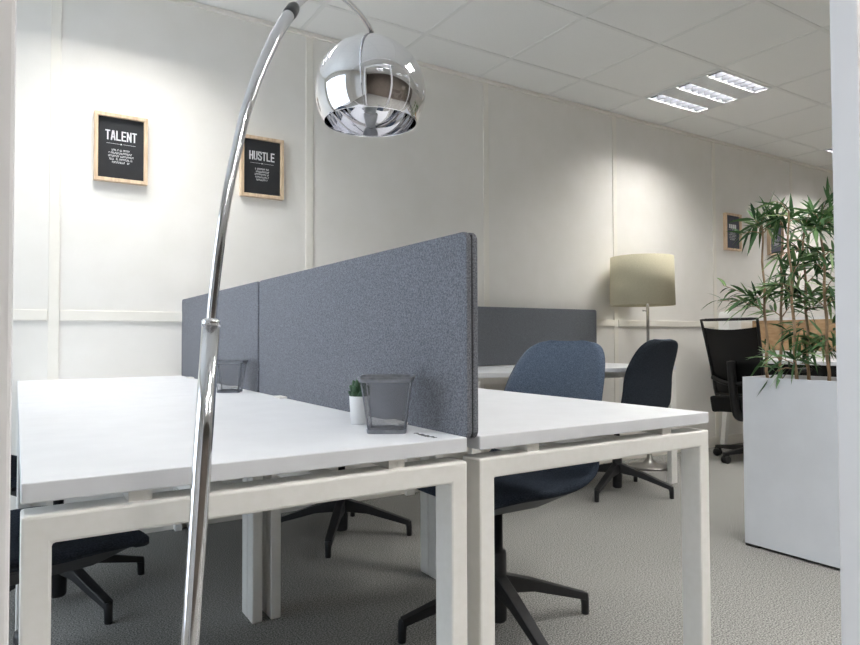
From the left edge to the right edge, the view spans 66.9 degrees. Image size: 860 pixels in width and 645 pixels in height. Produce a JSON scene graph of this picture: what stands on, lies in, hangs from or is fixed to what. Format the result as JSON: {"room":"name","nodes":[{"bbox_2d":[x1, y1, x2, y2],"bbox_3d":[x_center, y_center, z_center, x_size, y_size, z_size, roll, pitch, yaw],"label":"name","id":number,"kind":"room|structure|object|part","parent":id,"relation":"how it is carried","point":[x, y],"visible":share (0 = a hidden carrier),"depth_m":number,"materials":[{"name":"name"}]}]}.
{"room":"open-plan office","nodes":[
{"label":"open-plan office","id":0,"kind":"room"},
{"bbox_2d":[10,0,834,509],"bbox_3d":[0.975,-0.331,4.666,9.950,2.718,0.120,1,-2,-32],"label":"wall","id":1,"kind":"structure","parent":0,"point":[186,70],"depth_m":3.56,"materials":[{"name":"paint"}]},
{"bbox_2d":[46,0,61,505],"bbox_3d":[-1.677,-0.335,2.902,0.042,2.498,0.006,1,-2,-32],"label":"trim","id":2,"kind":"structure","parent":1,"relation":"attached to","point":[56,5],"depth_m":2.90,"materials":[{"name":"paint"}]},
{"bbox_2d":[93,110,147,185],"bbox_3d":[-1.447,-0.813,3.047,0.228,0.318,0.030,1,-2,-32],"label":"framed print","id":3,"kind":"object","parent":1,"relation":"attached to","point":[120,155],"visible":1,"depth_m":3.04,"materials":[{"name":"black paper"}]},
{"bbox_2d":[108,149,132,164],"bbox_3d":[-1.447,-0.776,3.046,0.108,0.066,0.001,1,-2,-32],"label":"print","id":4,"kind":"object","parent":3,"relation":"attached to","point":[115,156],"depth_m":3.04,"materials":[{"name":"white"}]},
{"bbox_2d":[239,134,283,200],"bbox_3d":[-0.880,-0.811,3.408,0.228,0.318,0.030,1,-2,-32],"label":"framed print","id":5,"kind":"object","parent":1,"relation":"attached to","point":[261,169],"visible":0.97,"depth_m":3.41,"materials":[{"name":"black paper"}]},
{"bbox_2d":[244,138,279,195],"bbox_3d":[-0.884,-0.811,3.414,0.195,0.285,0.012,1,-2,-32],"label":"poster","id":6,"kind":"object","parent":5,"relation":"attached to","point":[261,155],"depth_m":3.41,"materials":[{"name":"black paper"}]},
{"bbox_2d":[255,168,268,180],"bbox_3d":[-0.880,-0.774,3.407,0.076,0.066,0.001,1,-2,-32],"label":"print","id":7,"kind":"object","parent":5,"relation":"attached to","point":[261,174],"depth_m":3.41,"materials":[{"name":"white"}]},
{"bbox_2d":[306,36,312,269],"bbox_3d":[-0.659,-0.323,3.550,0.042,2.498,0.006,1,-2,-32],"label":"trim","id":8,"kind":"structure","parent":1,"relation":"attached to","point":[309,40],"depth_m":3.56,"materials":[{"name":"paint"}]},
{"bbox_2d":[13,309,751,327],"bbox_3d":[1.011,0.000,4.603,9.750,0.048,0.010,1,-2,-32],"label":"trim","id":9,"kind":"structure","parent":1,"relation":"attached to","point":[18,314],"depth_m":3.08,"materials":[{"name":"paint"}]},
{"bbox_2d":[140,433,742,533],"bbox_3d":[1.015,0.986,4.578,9.750,0.080,0.012,1,-2,-32],"label":"baseboard","id":10,"kind":"structure","parent":1,"relation":"attached to","point":[736,438],"depth_m":3.74,"materials":[{"name":"paint"}]},
{"bbox_2d":[483,82,489,451],"bbox_3d":[0.365,-0.311,4.202,0.042,2.498,0.006,1,-2,-32],"label":"trim","id":11,"kind":"structure","parent":1,"relation":"attached to","point":[485,85],"depth_m":4.21,"materials":[{"name":"paint"}]},
{"bbox_2d":[168,0,832,173],"bbox_3d":[1.008,-1.561,4.637,9.750,0.020,0.020,1,-2,-32],"label":"trim","id":12,"kind":"structure","parent":1,"relation":"attached to","point":[184,2],"depth_m":4.29,"materials":[{"name":"paint"}]},
{"bbox_2d":[612,116,618,402],"bbox_3d":[1.384,-0.298,4.851,0.042,2.498,0.006,1,-2,-32],"label":"trim","id":13,"kind":"structure","parent":1,"relation":"attached to","point":[614,165],"depth_m":4.86,"materials":[{"name":"paint"}]},
{"bbox_2d":[711,142,718,436],"bbox_3d":[2.413,-0.286,5.506,0.042,2.498,0.006,1,-2,-32],"label":"trim","id":14,"kind":"structure","parent":1,"relation":"attached to","point":[712,143],"depth_m":5.51,"materials":[{"name":"paint"}]},
{"bbox_2d":[723,212,741,251],"bbox_3d":[2.624,-0.783,5.640,0.228,0.318,0.030,1,-2,-32],"label":"framed print","id":15,"kind":"object","parent":1,"relation":"attached to","point":[728,237],"visible":0.95,"depth_m":5.63,"materials":[{"name":"black paper"}]},
{"bbox_2d":[727,215,738,248],"bbox_3d":[2.621,-0.783,5.646,0.195,0.285,0.012,1,-2,-32],"label":"poster","id":16,"kind":"object","parent":15,"relation":"attached to","point":[732,237],"depth_m":5.64,"materials":[{"name":"paper"}]},
{"bbox_2d":[767,222,783,255],"bbox_3d":[3.185,-0.776,5.997,0.228,0.318,0.030,1,-2,-32],"label":"framed print","id":17,"kind":"object","parent":1,"relation":"attached to","point":[770,247],"visible":0.57,"depth_m":5.99,"materials":[{"name":"black paper"}]},
{"bbox_2d":[771,225,780,253],"bbox_3d":[3.182,-0.776,6.003,0.195,0.285,0.012,1,-2,-32],"label":"poster","id":18,"kind":"object","parent":17,"relation":"attached to","point":[777,249],"depth_m":6.01,"materials":[{"name":"paper"}]},
{"bbox_2d":[789,162,793,305],"bbox_3d":[3.434,-0.274,6.156,0.042,2.498,0.006,1,-2,-32],"label":"trim","id":19,"kind":"structure","parent":1,"relation":"attached to","point":[790,163],"depth_m":6.17,"materials":[{"name":"paint"}]},
{"bbox_2d":[9,443,841,644],"bbox_3d":[2.393,1.018,2.413,9.750,0.100,5.343,1,-2,-32],"label":"floor","id":20,"kind":"structure","parent":0,"point":[623,549],"depth_m":2.44,"materials":[{"name":"carpet"}]},
{"bbox_2d":[0,0,15,644],"bbox_3d":[-0.261,-0.123,0.354,0.060,2.100,0.036,1,-2,-32],"label":"trim","id":21,"kind":"structure","parent":20,"relation":"on","point":[7,7],"depth_m":0.35,"materials":[{"name":"white paint"}]},
{"bbox_2d":[9,455,144,624],"bbox_3d":[-1.349,0.523,2.257,0.596,0.910,0.568,0,-1,-14],"label":"shell chair","id":22,"kind":"object","parent":20,"relation":"on","point":[80,577],"visible":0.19,"depth_m":2.19,"materials":[{"name":"black plastic"}]},
{"bbox_3d":[-1.397,0.889,2.135,0.040,0.171,0.318,-1,-2,33],"label":"leg","id":23,"kind":"part","parent":22,"relation":"part of","materials":[{"name":"metal"}]},
{"bbox_3d":[-1.161,0.889,2.183,0.318,0.171,0.040,-1,-2,33],"label":"leg","id":24,"kind":"part","parent":22,"relation":"part of","materials":[{"name":"black plastic"}]},
{"bbox_3d":[-1.209,0.895,2.420,0.040,0.171,0.318,-1,-2,33],"label":"leg","id":25,"kind":"part","parent":22,"relation":"part of","materials":[{"name":"black plastic"}]},
{"bbox_2d":[9,506,148,644],"bbox_3d":[-0.969,0.502,1.475,0.574,0.910,0.600,-1,-1,21],"label":"shell chair","id":26,"kind":"object","parent":20,"relation":"on","point":[69,555],"visible":0.27,"depth_m":1.44,"materials":[{"name":"blue fabric"}]},
{"bbox_2d":[15,376,253,616],"bbox_3d":[-1.182,0.612,2.488,0.677,0.740,1.194,1,-2,-32],"label":"desk","id":27,"kind":"object","parent":20,"relation":"on","point":[60,390],"visible":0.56,"depth_m":2.27,"materials":[{"name":"white laminate"}]},
{"bbox_3d":[-1.488,0.646,2.968,0.677,0.698,0.055,1,-2,-32],"label":"leg frame","id":28,"kind":"part","parent":27,"relation":"part of","materials":[{"name":"white metal"}]},
{"bbox_2d":[216,360,248,392],"bbox_3d":[-0.671,0.180,2.183,0.106,0.106,0.106,0,-1,-6],"label":"pencil cup","id":29,"kind":"object","parent":27,"relation":"on","point":[241,362],"visible":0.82,"depth_m":2.15,"materials":[{"name":"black metal"}]},
{"bbox_2d":[15,392,466,644],"bbox_3d":[-0.538,0.586,1.478,0.677,0.740,1.194,1,-2,-32],"label":"desk","id":30,"kind":"object","parent":20,"relation":"on","point":[131,447],"visible":0.98,"depth_m":1.06,"materials":[{"name":"white laminate"}]},
{"bbox_3d":[-0.708,0.247,1.378,0.030,0.016,1.170,1,-2,-32],"label":"rail","id":31,"kind":"part","parent":30,"relation":"part of","materials":[{"name":"white metal"}]},
{"bbox_3d":[-0.844,0.619,1.957,0.677,0.698,0.055,1,-2,-32],"label":"leg frame","id":32,"kind":"part","parent":30,"relation":"part of","materials":[{"name":"white metal"}]},
{"bbox_2d":[348,379,369,424],"bbox_3d":[-0.146,0.164,1.357,0.045,0.094,0.046,1,-2,-32],"label":"potted succulent","id":33,"kind":"object","parent":30,"relation":"on","point":[357,411],"visible":0.86,"depth_m":1.34,"materials":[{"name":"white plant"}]},
{"bbox_2d":[349,396,369,424],"bbox_3d":[-0.147,0.182,1.356,0.042,0.058,0.042,1,-2,-32],"label":"pot","id":34,"kind":"object","parent":33,"relation":"attached to","point":[357,411],"depth_m":1.34,"materials":[{"name":"white ceramic"}]},
{"bbox_2d":[357,374,414,433],"bbox_3d":[-0.082,0.155,1.246,0.106,0.106,0.106,0,-1,0],"label":"pencil cup","id":35,"kind":"object","parent":30,"relation":"on","point":[364,378],"visible":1,"depth_m":1.21,"materials":[{"name":"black metal"}]},
{"bbox_3d":[-0.371,0.252,1.593,0.030,0.016,1.170,1,-2,-32],"label":"rail","id":36,"kind":"part","parent":30,"relation":"part of","materials":[{"name":"white metal"}]},
{"bbox_2d":[180,0,424,644],"bbox_3d":[-0.229,0.095,1.190,0.277,1.706,1.158,0,-1,11],"label":"arc floor lamp","id":37,"kind":"object","parent":20,"relation":"on","point":[369,84],"visible":1,"depth_m":1.10,"materials":[{"name":"silver metal"}]},
{"bbox_3d":[-0.150,-0.609,1.641,0.277,0.214,0.277,1,-2,-32],"label":"lamp shade","id":38,"kind":"part","parent":37,"relation":"part of","materials":[{"name":"silver metal"}]},
{"bbox_2d":[187,456,428,612],"bbox_3d":[-0.587,0.619,2.867,0.677,0.740,1.194,1,-2,-32],"label":"desk","id":39,"kind":"object","parent":20,"relation":"on","point":[424,496],"visible":0.11,"depth_m":2.53,"materials":[{"name":"white metal"}]},
{"bbox_2d":[182,282,259,391],"bbox_3d":[-0.887,0.063,2.692,0.072,0.378,1.188,1,-2,-32],"label":"divider","id":40,"kind":"object","parent":39,"relation":"attached to","point":[238,306],"visible":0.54,"depth_m":2.45,"materials":[{"name":"grey fabric"}]},
{"bbox_3d":[-0.281,0.628,2.386,0.677,0.698,0.055,1,-2,-32],"label":"leg frame","id":41,"kind":"part","parent":39,"relation":"part of","materials":[{"name":"white metal"}]},
{"bbox_2d":[281,466,411,557],"bbox_3d":[-0.383,0.539,3.074,0.617,0.910,0.542,1,-2,-32],"label":"shell chair","id":42,"kind":"object","parent":20,"relation":"on","point":[340,509],"visible":0.08,"depth_m":3.02,"materials":[{"name":"black plastic"}]},
{"bbox_3d":[-0.584,0.908,3.053,0.318,0.171,0.040,0,-1,3],"label":"leg","id":43,"kind":"part","parent":42,"relation":"part of","materials":[{"name":"black plastic"}]},
{"bbox_3d":[-0.421,0.904,2.875,0.040,0.171,0.318,0,-1,3],"label":"leg","id":44,"kind":"part","parent":42,"relation":"part of","materials":[{"name":"black plastic"}]},
{"bbox_3d":[-0.243,0.907,3.038,0.318,0.171,0.040,0,-1,3],"label":"leg","id":45,"kind":"part","parent":42,"relation":"part of","materials":[{"name":"black plastic"}]},
{"bbox_2d":[266,388,710,644],"bbox_3d":[0.057,0.593,1.856,0.677,0.740,1.194,1,-2,-32],"label":"desk","id":46,"kind":"object","parent":20,"relation":"on","point":[532,432],"visible":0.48,"depth_m":1.44,"materials":[{"name":"white laminate"}]},
{"bbox_3d":[-0.249,0.626,2.336,0.677,0.698,0.055,1,-2,-32],"label":"leg frame","id":47,"kind":"part","parent":46,"relation":"part of","materials":[{"name":"white metal"}]},
{"bbox_2d":[259,232,477,438],"bbox_3d":[-0.242,0.036,1.680,0.072,0.378,1.188,1,-2,-32],"label":"divider","id":48,"kind":"object","parent":46,"relation":"attached to","point":[413,308],"visible":0.94,"depth_m":1.43,"materials":[{"name":"grey fabric"}]},
{"bbox_3d":[-0.113,0.255,1.757,0.030,0.016,1.170,1,-2,-32],"label":"rail","id":49,"kind":"part","parent":46,"relation":"part of","materials":[{"name":"white metal"}]},
{"bbox_3d":[0.362,0.601,1.375,0.677,0.698,0.055,1,-2,-32],"label":"leg frame","id":50,"kind":"part","parent":46,"relation":"part of","materials":[{"name":"white metal"}]},
{"bbox_3d":[0.224,0.259,1.972,0.030,0.016,1.170,1,-2,-32],"label":"rail","id":51,"kind":"part","parent":46,"relation":"part of","materials":[{"name":"white metal"}]},
{"bbox_2d":[398,340,604,644],"bbox_3d":[0.254,0.513,2.103,0.586,0.910,0.608,-1,-2,32],"label":"shell chair","id":52,"kind":"object","parent":20,"relation":"on","point":[570,369],"visible":0.56,"depth_m":2.06,"materials":[{"name":"blue fabric"}]},
{"bbox_2d":[404,363,676,495],"bbox_3d":[0.703,0.642,3.966,1.600,0.740,0.677,1,-2,-32],"label":"desk","id":53,"kind":"object","parent":20,"relation":"on","point":[486,375],"visible":0.31,"depth_m":3.87,"materials":[{"name":"white laminate"}]},
{"bbox_3d":[0.052,0.655,3.551,0.055,0.698,0.677,1,-2,-32],"label":"leg frame","id":54,"kind":"part","parent":53,"relation":"part of","materials":[{"name":"white metal"}]},
{"bbox_2d":[478,306,596,365],"bbox_3d":[0.530,0.090,4.211,1.530,0.375,0.072,1,-2,-32],"label":"divider","id":55,"kind":"object","parent":53,"relation":"on","point":[504,333],"visible":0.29,"depth_m":4.24,"materials":[{"name":"grey fabric"}]},
{"bbox_3d":[0.810,0.301,3.806,1.576,0.016,0.030,1,-2,-32],"label":"rail","id":56,"kind":"part","parent":53,"relation":"part of","materials":[{"name":"white metal"}]},
{"bbox_3d":[1.355,0.670,4.380,0.055,0.698,0.677,1,-2,-32],"label":"leg frame","id":57,"kind":"part","parent":53,"relation":"part of","materials":[{"name":"white metal"}]},
{"bbox_2d":[594,339,677,501],"bbox_3d":[1.148,0.554,3.869,0.576,0.908,0.620,0,-1,-18],"label":"shell chair","id":58,"kind":"object","parent":20,"relation":"on","point":[647,381],"visible":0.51,"depth_m":3.66,"materials":[{"name":"blue fabric"}]},
{"bbox_2d":[610,253,675,470],"bbox_3d":[1.482,0.279,4.606,0.521,1.490,0.448,1,-2,-32],"label":"floor lamp","id":59,"kind":"object","parent":20,"relation":"on","point":[647,280],"visible":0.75,"depth_m":4.46,"materials":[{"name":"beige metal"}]},
{"bbox_3d":[1.512,-0.293,4.639,0.447,0.344,0.447,1,-2,-32],"label":"lamp shade","id":60,"kind":"part","parent":59,"relation":"part of","materials":[{"name":"beige fabric"}]},
{"bbox_2d":[700,317,811,463],"bbox_3d":[2.384,0.499,4.823,0.677,1.056,0.654,1,-2,-36],"label":"chair","id":61,"kind":"object","parent":20,"relation":"on","point":[727,350],"visible":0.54,"depth_m":4.68,"materials":[{"name":"black fabric"}]},
{"bbox_3d":[2.419,0.607,4.846,0.468,0.135,0.472,1,-2,-36],"label":"seat","id":62,"kind":"part","parent":61,"relation":"part of","materials":[{"name":"black fabric"}]},
{"bbox_3d":[2.315,0.942,4.959,0.049,0.052,0.280,1,-2,-39],"label":"leg","id":63,"kind":"part","parent":61,"relation":"part of","materials":[{"name":"black plastic"}]},
{"bbox_3d":[2.184,0.251,4.682,0.183,0.566,0.433,1,-2,-36],"label":"frame","id":64,"kind":"part","parent":61,"relation":"part of","materials":[{"name":"black plastic"}]},
{"bbox_3d":[2.268,0.938,4.777,0.280,0.052,0.049,0,-1,-21],"label":"leg","id":65,"kind":"part","parent":61,"relation":"part of","materials":[{"name":"black plastic"}]},
{"bbox_3d":[2.660,0.342,4.669,0.220,0.030,0.070,1,-2,-36],"label":"armrest","id":66,"kind":"part","parent":61,"relation":"part of","materials":[{"name":"black plastic"}]},
{"bbox_2d":[708,357,836,448],"bbox_3d":[2.929,0.658,5.004,0.630,0.742,1.320,1,-2,-32],"label":"desk","id":67,"kind":"object","parent":20,"relation":"on","point":[821,372],"visible":0.09,"depth_m":5.07,"materials":[{"name":"white laminate"}]},
{"bbox_3d":[2.474,0.701,5.424,0.148,0.680,0.040,1,-2,-32],"label":"leg","id":68,"kind":"part","parent":67,"relation":"part of","materials":[{"name":"white metal"}]},
{"bbox_2d":[718,311,740,329],"bbox_3d":[2.507,0.103,5.426,0.170,0.390,0.108,1,-2,-32],"label":"storage box","id":69,"kind":"object","parent":67,"relation":"on","point":[723,325],"visible":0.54,"depth_m":5.39,"materials":[{"name":"white cardboard"}]},
{"bbox_2d":[752,316,835,358],"bbox_3d":[3.208,0.120,5.196,0.035,0.340,1.320,1,-2,-32],"label":"screen","id":70,"kind":"object","parent":67,"relation":"on","point":[773,331],"visible":0.33,"depth_m":5.47,"materials":[{"name":"brown wood"}]},
{"bbox_3d":[3.209,-0.039,5.201,0.030,0.022,1.320,1,-2,-32],"label":"rail","id":71,"kind":"part","parent":70,"relation":"part of","materials":[{"name":"white plastic"}]},
{"bbox_3d":[3.207,0.259,5.191,0.032,0.062,1.320,1,-2,-32],"label":"rail","id":72,"kind":"part","parent":70,"relation":"part of","materials":[{"name":"white plastic"}]},
{"bbox_3d":[2.956,0.479,5.026,0.015,0.300,1.120,1,-2,-32],"label":"modesty panel","id":73,"kind":"part","parent":67,"relation":"part of","materials":[{"name":"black plastic"}]},
{"bbox_2d":[742,375,839,567],"bbox_3d":[1.840,0.600,2.459,0.303,0.742,1.197,1,-2,-32],"label":"planter box","id":74,"kind":"object","parent":20,"relation":"on","point":[790,430],"visible":0.92,"depth_m":2.70,"materials":[{"name":"white metal"}]},
{"bbox_2d":[702,193,791,377],"bbox_3d":[1.491,-0.163,2.987,0.361,0.854,0.313,0,-1,-15],"label":"bamboo plant","id":75,"kind":"object","parent":74,"relation":"on","point":[749,293],"visible":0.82,"depth_m":2.96,"materials":[{"name":"green plant"}]},
{"bbox_2d":[744,193,823,378],"bbox_3d":[1.588,-0.165,2.922,0.306,0.854,0.319,-1,-1,15],"label":"bamboo plant","id":76,"kind":"object","parent":74,"relation":"on","point":[792,214],"visible":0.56,"depth_m":2.93,"materials":[{"name":"green plant"}]},
{"bbox_2d":[746,194,831,395],"bbox_3d":[1.535,-0.118,2.800,0.337,0.913,0.297,-1,-2,25],"label":"bamboo plant","id":77,"kind":"object","parent":74,"relation":"in","point":[799,352],"visible":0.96,"depth_m":2.80,"materials":[{"name":"green plant"}]},
{"bbox_2d":[760,198,834,379],"bbox_3d":[1.621,-0.144,2.847,0.367,0.807,0.346,1,-2,-32],"label":"bamboo plant","id":78,"kind":"object","parent":74,"relation":"on","point":[785,266],"visible":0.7,"depth_m":2.83,"materials":[{"name":"green plant"}]},
{"bbox_2d":[783,176,835,380],"bbox_3d":[1.653,-0.180,2.737,0.363,0.873,0.376,1,-2,-32],"label":"bamboo plant","id":79,"kind":"object","parent":74,"relation":"on","point":[827,217],"visible":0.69,"depth_m":2.72,"materials":[{"name":"green plant"}]},
{"bbox_2d":[830,0,859,644],"bbox_3d":[0.590,-0.113,0.895,0.060,2.100,0.036,1,-2,-32],"label":"trim","id":80,"kind":"structure","parent":20,"relation":"on","point":[844,14],"depth_m":0.88,"materials":[{"name":"white paint"}]},
{"bbox_2d":[191,0,832,170],"bbox_3d":[2.411,-1.640,2.435,9.748,0.015,5.241,1,-2,-32],"label":"ceiling","id":81,"kind":"structure","parent":0,"point":[506,28],"depth_m":3.78,"materials":[{"name":"tile"}]},
{"bbox_2d":[300,0,832,166],"bbox_3d":[2.416,-1.633,2.427,9.750,0.007,5.223,1,-2,-32],"label":"ceiling grid","id":82,"kind":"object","parent":81,"relation":"attached to","point":[326,3],"depth_m":3.78,"materials":[{"name":"metal"}]},
{"bbox_2d":[645,69,771,113],"bbox_3d":[1.908,-1.614,4.474,0.578,0.078,0.578,1,-2,-32],"label":"ceiling light","id":83,"kind":"object","parent":81,"relation":"attached to","point":[720,87],"visible":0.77,"depth_m":4.46,"materials":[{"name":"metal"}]}
]}

